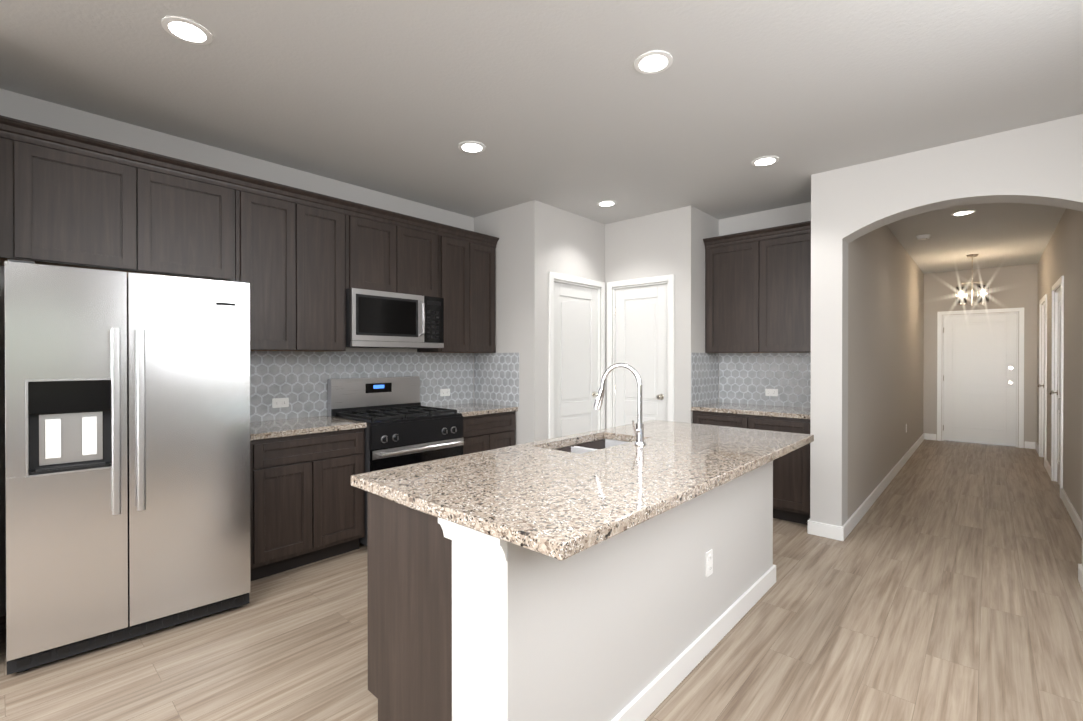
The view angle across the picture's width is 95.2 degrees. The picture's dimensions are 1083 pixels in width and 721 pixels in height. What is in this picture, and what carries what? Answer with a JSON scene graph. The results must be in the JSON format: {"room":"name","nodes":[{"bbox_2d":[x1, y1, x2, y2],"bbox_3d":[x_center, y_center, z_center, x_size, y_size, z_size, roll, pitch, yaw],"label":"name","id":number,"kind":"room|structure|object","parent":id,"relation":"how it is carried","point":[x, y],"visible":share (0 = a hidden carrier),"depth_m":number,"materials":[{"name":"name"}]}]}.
{"room":"kitchen","nodes":[
{"label":"kitchen","id":0,"kind":"room"},
{"bbox_2d":[0,88,473,616],"bbox_3d":[-1.221,-0.050,4.566,0.127,2.820,5.190,0,0,42],"label":"wall","id":1,"kind":"structure","parent":0,"point":[36,110],"depth_m":3.72,"materials":[{"name":"grey paint"}]},
{"bbox_2d":[0,115,155,274],"bbox_3d":[-2.573,-0.844,2.723,0.347,0.675,0.608,0,0,42],"label":"upper cabinet","id":2,"kind":"object","parent":1,"relation":"attached to","point":[68,199],"depth_m":2.60,"materials":[{"name":"brown wood"}]},
{"bbox_2d":[156,154,239,280],"bbox_3d":[-2.265,-0.846,3.063,0.347,0.675,0.558,0,0,42],"label":"upper cabinet","id":3,"kind":"object","parent":1,"relation":"attached to","point":[198,205],"depth_m":3.00,"materials":[{"name":"brown wood"}]},
{"bbox_2d":[240,175,307,350],"bbox_3d":[-1.932,-0.627,3.432,0.347,1.115,0.426,0,0,42],"label":"upper cabinet","id":4,"kind":"object","parent":1,"relation":"attached to","point":[300,261],"depth_m":3.33,"materials":[{"name":"brown wood"}]},
{"bbox_2d":[272,398,288,407],"bbox_3d":[-1.938,0.314,3.672,0.010,0.070,0.115,0,0,42],"label":"outlet","id":5,"kind":"object","parent":1,"relation":"attached to","point":[279,402],"visible":1,"depth_m":3.67,"materials":[{"name":"white plastic"}]},
{"bbox_2d":[308,191,347,351],"bbox_3d":[-1.729,-0.628,3.656,0.347,1.115,0.427,0,0,42],"label":"upper cabinet","id":6,"kind":"object","parent":1,"relation":"attached to","point":[327,215],"depth_m":3.60,"materials":[{"name":"brown wood"}]},
{"bbox_2d":[348,201,407,293],"bbox_3d":[-1.422,-0.865,3.994,0.347,0.645,0.480,0,0,42],"label":"upper cabinet","id":7,"kind":"object","parent":1,"relation":"attached to","point":[377,237],"depth_m":3.89,"materials":[{"name":"brown wood"}]},
{"bbox_2d":[346,288,443,348],"bbox_3d":[-1.257,-0.323,4.088,0.468,0.434,0.831,0,0,42],"label":"microwave","id":8,"kind":"object","parent":7,"relation":"attached to","point":[378,319],"visible":0.96,"depth_m":3.91,"materials":[{"name":"silver metal"}]},
{"bbox_2d":[408,216,439,297],"bbox_3d":[-1.183,-0.866,4.259,0.347,0.645,0.480,0,0,42],"label":"upper cabinet","id":9,"kind":"object","parent":1,"relation":"attached to","point":[423,235],"depth_m":4.21,"materials":[{"name":"brown wood"}]},
{"bbox_2d":[440,389,449,395],"bbox_3d":[-0.932,0.309,4.784,0.010,0.070,0.115,0,0,42],"label":"outlet","id":10,"kind":"object","parent":1,"relation":"attached to","point":[444,392],"visible":1,"depth_m":4.78,"materials":[{"name":"white plastic"}]},
{"bbox_2d":[417,223,475,352],"bbox_3d":[-0.885,-0.632,4.589,0.347,1.115,0.400,0,0,42],"label":"upper cabinet","id":11,"kind":"object","parent":1,"relation":"attached to","point":[457,245],"depth_m":4.49,"materials":[{"name":"brown wood"}]},
{"bbox_2d":[476,232,498,352],"bbox_3d":[-0.699,-0.633,4.794,0.347,1.115,0.400,0,0,42],"label":"upper cabinet","id":12,"kind":"object","parent":1,"relation":"attached to","point":[485,244],"depth_m":4.73,"materials":[{"name":"brown wood"}]},
{"bbox_2d":[474,200,542,444],"bbox_3d":[-0.338,-0.051,4.825,0.850,2.820,0.120,0,0,42],"label":"wall","id":13,"kind":"structure","parent":0,"point":[517,230],"depth_m":4.59,"materials":[{"name":"grey paint"}]},
{"bbox_2d":[474,353,518,406],"bbox_3d":[-0.448,0.179,4.840,0.643,0.508,0.006,0,0,42],"label":"backsplash","id":14,"kind":"structure","parent":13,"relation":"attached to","point":[496,378],"depth_m":4.83,"materials":[{"name":"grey tile"}]},
{"bbox_2d":[0,439,1082,720],"bbox_3d":[2.031,1.402,1.972,8.600,0.060,16.400,0,0,42],"label":"floor","id":15,"kind":"structure","parent":0,"point":[940,583],"depth_m":2.43,"materials":[{"name":"brown wood"}]},
{"bbox_2d":[5,259,250,674],"bbox_3d":[-2.169,0.468,2.654,0.915,1.802,0.834,0,0,-43],"label":"refrigerator","id":16,"kind":"object","parent":15,"relation":"on","point":[127,418],"visible":1,"depth_m":2.33,"materials":[{"name":"grey metal"}]},
{"bbox_2d":[250,411,515,580],"bbox_3d":[-1.221,0.919,4.014,0.627,0.887,2.266,0,0,42],"label":"base cabinet","id":17,"kind":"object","parent":15,"relation":"on","point":[307,502],"depth_m":3.25,"materials":[{"name":"black wood"}]},
{"bbox_2d":[250,403,517,440],"bbox_3d":[-1.222,0.456,4.004,0.637,0.037,2.282,0,0,42],"label":"countertop","id":18,"kind":"structure","parent":17,"relation":"on","point":[259,430],"depth_m":3.45,"materials":[{"name":"stone"}]},
{"bbox_2d":[328,376,463,545],"bbox_3d":[-1.150,0.755,3.987,0.751,1.215,0.818,0,0,42],"label":"range","id":19,"kind":"object","parent":15,"relation":"on","point":[404,427],"visible":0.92,"depth_m":3.90,"materials":[{"name":"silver metal"}]},
{"bbox_2d":[351,439,775,720],"bbox_3d":[0.376,0.926,2.458,0.801,0.889,2.310,0,0,42],"label":"kitchen island","id":20,"kind":"object","parent":15,"relation":"on","point":[624,573],"depth_m":1.72,"materials":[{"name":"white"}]},
{"bbox_2d":[351,420,813,562],"bbox_3d":[0.436,0.463,2.411,1.060,0.046,2.332,0,0,42],"label":"island countertop","id":21,"kind":"structure","parent":20,"relation":"on","point":[557,506],"depth_m":1.84,"materials":[{"name":"beige stone"}]},
{"bbox_2d":[553,439,628,453],"bbox_3d":[0.283,0.568,2.674,0.360,0.174,0.680,0,0,42],"label":"sink","id":22,"kind":"object","parent":21,"relation":"in","point":[585,445],"depth_m":2.87,"materials":[{"name":"silver metal"}]},
{"bbox_2d":[593,363,646,442],"bbox_3d":[0.416,0.225,2.640,0.269,0.428,0.130,0,0,42],"label":"faucet","id":23,"kind":"object","parent":21,"relation":"on","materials":[{"name":"silver metal"}]},
{"bbox_2d":[705,549,712,576],"bbox_3d":[0.796,0.960,2.340,0.010,0.115,0.070,0,0,42],"label":"outlet","id":24,"kind":"object","parent":20,"relation":"attached to","point":[708,552],"depth_m":2.33,"materials":[{"name":"white plastic"}]},
{"bbox_2d":[693,411,809,524],"bbox_3d":[2.013,0.917,4.554,1.037,0.887,0.627,0,0,42],"label":"base cabinet","id":25,"kind":"object","parent":15,"relation":"on","point":[791,486],"visible":0.27,"depth_m":4.13,"materials":[{"name":"black wood"}]},
{"bbox_2d":[691,402,810,418],"bbox_3d":[2.010,0.454,4.548,1.039,0.037,0.637,0,0,42],"label":"countertop","id":26,"kind":"structure","parent":25,"relation":"on","point":[770,410],"depth_m":4.42,"materials":[{"name":"stone"}]},
{"bbox_2d":[0,0,1082,273],"bbox_3d":[2.031,-1.488,1.959,8.600,0.080,16.400,0,0,42],"label":"ceiling","id":27,"kind":"structure","parent":0,"point":[564,104],"depth_m":2.65,"materials":[{"name":"grey paint"}]},
{"bbox_2d":[161,16,212,44],"bbox_3d":[-1.554,-1.445,2.170,0.183,0.006,0.183,0,0,-3],"label":"recessed light","id":28,"kind":"object","parent":27,"relation":"in","point":[193,32],"depth_m":2.16,"materials":[{"name":"white"}]},
{"bbox_2d":[458,141,484,152],"bbox_3d":[-0.474,-1.450,3.364,0.183,0.006,0.183,0,0,-3],"label":"recessed light","id":29,"kind":"object","parent":27,"relation":"in","point":[467,146],"depth_m":3.36,"materials":[{"name":"white"}]},
{"bbox_2d":[597,200,616,206],"bbox_3d":[0.605,-1.456,4.586,0.183,0.006,0.183,0,0,-3],"label":"recessed light","id":30,"kind":"object","parent":27,"relation":"in","point":[605,203],"depth_m":4.57,"materials":[{"name":"white plastic"}]},
{"bbox_2d":[634,51,672,73],"bbox_3d":[0.544,-1.446,2.402,0.183,0.006,0.183,0,0,-3],"label":"recessed light","id":31,"kind":"object","parent":27,"relation":"in","point":[653,62],"depth_m":2.39,"materials":[{"name":"white"}]},
{"bbox_2d":[752,156,778,165],"bbox_3d":[1.631,-1.451,3.603,0.183,0.006,0.183,0,0,-3],"label":"recessed light","id":32,"kind":"object","parent":27,"relation":"in","point":[766,160],"depth_m":3.60,"materials":[{"name":"white"}]},
{"bbox_2d":[916,234,930,239],"bbox_3d":[4.481,-1.444,5.799,0.140,0.041,0.140,0,0,42],"label":"smoke detector","id":33,"kind":"object","parent":27,"relation":"attached to","point":[923,237],"visible":1,"depth_m":5.76,"materials":[{"name":"white plastic"}]},
{"bbox_2d":[951,210,974,215],"bbox_3d":[4.165,-1.457,4.884,0.183,0.006,0.183,0,0,-3],"label":"recessed light","id":34,"kind":"object","parent":27,"relation":"in","point":[965,212],"depth_m":4.86,"materials":[{"name":"white"}]},
{"bbox_2d":[955,254,988,306],"bbox_3d":[5.992,-1.115,6.874,0.350,0.709,0.350,0,0,42],"label":"chandelier","id":35,"kind":"object","parent":27,"relation":"hanging from","point":[982,296],"visible":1,"depth_m":6.87,"materials":[{"name":"silver metal"}]},
{"bbox_2d":[543,203,604,439],"bbox_3d":[0.346,-0.052,5.036,0.120,2.820,1.110,0,0,42],"label":"wall","id":36,"kind":"structure","parent":0,"point":[573,244],"depth_m":4.84,"materials":[{"name":"grey paint"}]},
{"bbox_2d":[548,272,604,438],"bbox_3d":[0.332,0.262,5.003,0.183,2.192,0.904,0,0,42],"label":"pantry door","id":37,"kind":"structure","parent":36,"relation":"in","point":[573,348],"depth_m":4.97,"materials":[{"name":"white wood"}]},
{"bbox_2d":[605,206,696,428],"bbox_3d":[1.086,-0.052,5.034,0.980,2.820,0.120,0,0,42],"label":"wall","id":38,"kind":"structure","parent":0,"point":[658,244],"depth_m":4.78,"materials":[{"name":"grey paint"}]},
{"bbox_2d":[607,274,673,427],"bbox_3d":[1.029,0.262,5.070,0.774,2.192,0.183,0,0,42],"label":"pantry door","id":39,"kind":"structure","parent":38,"relation":"in","point":[643,329],"depth_m":5.04,"materials":[{"name":"white wood"}]},
{"bbox_2d":[696,209,718,404],"bbox_3d":[1.619,-0.052,4.983,0.120,2.820,0.520,0,0,42],"label":"wall","id":40,"kind":"structure","parent":0,"point":[707,225],"depth_m":4.83,"materials":[{"name":"grey paint"}]},
{"bbox_2d":[691,353,718,406],"bbox_3d":[1.624,0.179,4.894,0.006,0.508,0.623,0,0,42],"label":"backsplash","id":41,"kind":"structure","parent":40,"relation":"attached to","point":[704,377],"depth_m":4.87,"materials":[{"name":"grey tile"}]},
{"bbox_2d":[718,202,810,407],"bbox_3d":[1.587,-0.054,5.443,2.875,2.820,0.120,0,0,42],"label":"wall","id":42,"kind":"structure","parent":0,"point":[793,214],"depth_m":4.82,"materials":[{"name":"grey paint"}]},
{"bbox_2d":[703,221,810,352],"bbox_3d":[2.095,-0.632,4.638,1.037,1.116,0.383,0,0,42],"label":"upper cabinet","id":43,"kind":"object","parent":42,"relation":"attached to","point":[757,291],"visible":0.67,"depth_m":4.52,"materials":[{"name":"brown wood"}]},
{"bbox_2d":[719,352,810,407],"bbox_3d":[2.226,0.180,4.780,1.029,0.508,0.006,0,0,42],"label":"backsplash","id":44,"kind":"structure","parent":42,"relation":"attached to","point":[747,378],"depth_m":4.82,"materials":[{"name":"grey tile"}]},
{"bbox_2d":[765,389,777,395],"bbox_3d":[2.223,0.309,4.772,0.115,0.070,0.010,0,0,42],"label":"outlet","id":45,"kind":"object","parent":44,"relation":"attached to","point":[771,392],"visible":1,"depth_m":4.77,"materials":[{"name":"white plastic"}]},
{"bbox_2d":[810,168,923,526],"bbox_3d":[4.316,-0.057,6.156,0.215,2.820,6.320,0,0,42],"label":"wall","id":46,"kind":"structure","parent":0,"point":[885,335],"depth_m":4.17,"materials":[{"name":"beige paint"}]},
{"bbox_2d":[808,433,1082,590],"bbox_3d":[1.964,1.320,1.898,8.200,0.105,15.800,0,0,42],"label":"baseboard","id":47,"kind":"structure","parent":46,"relation":"attached to","point":[835,532],"depth_m":4.28,"materials":[{"name":"white"}]},
{"bbox_2d":[842,114,1082,565],"bbox_3d":[4.242,-0.039,2.106,5.110,2.820,0.215,0,0,42],"label":"wall","id":48,"kind":"structure","parent":0,"point":[1040,164],"depth_m":3.24,"materials":[{"name":"grey paint"}]},
{"bbox_2d":[923,263,1037,443],"bbox_3d":[7.103,-0.065,7.991,1.885,2.820,0.140,0,0,42],"label":"wall","id":49,"kind":"structure","parent":0,"point":[1015,286],"depth_m":7.85,"materials":[{"name":"beige paint"}]},
{"bbox_2d":[937,307,1023,447],"bbox_3d":[7.086,0.264,8.007,1.044,2.162,0.178,0,0,42],"label":"door frame","id":50,"kind":"structure","parent":49,"relation":"in","point":[940,337],"depth_m":7.86,"materials":[{"name":"white wood"}]},
{"bbox_2d":[943,313,1016,445],"bbox_3d":[7.053,0.298,7.975,0.889,2.069,0.167,0,0,42],"label":"front door","id":51,"kind":"structure","parent":50,"relation":"attached to","point":[980,383],"depth_m":7.95,"materials":[{"name":"white wood"}]},
{"bbox_2d":[1037,208,1082,519],"bbox_3d":[5.529,-0.053,5.204,0.120,2.820,6.105,0,0,42],"label":"wall","id":52,"kind":"structure","parent":0,"point":[1062,254],"depth_m":4.53,"materials":[{"name":"beige paint"}]},
{"bbox_2d":[1037,294,1046,466],"bbox_3d":[6.746,0.255,6.569,0.183,2.192,0.974,0,0,42],"label":"hall door","id":53,"kind":"structure","parent":52,"relation":"in","point":[1042,385],"depth_m":6.89,"materials":[{"name":"white wood"}]},
{"bbox_2d":[1049,276,1063,497],"bbox_3d":[5.501,0.262,5.194,0.183,2.192,1.004,0,0,42],"label":"hall door","id":54,"kind":"structure","parent":52,"relation":"in","point":[1057,382],"depth_m":5.47,"materials":[{"name":"white wood"}]}
]}

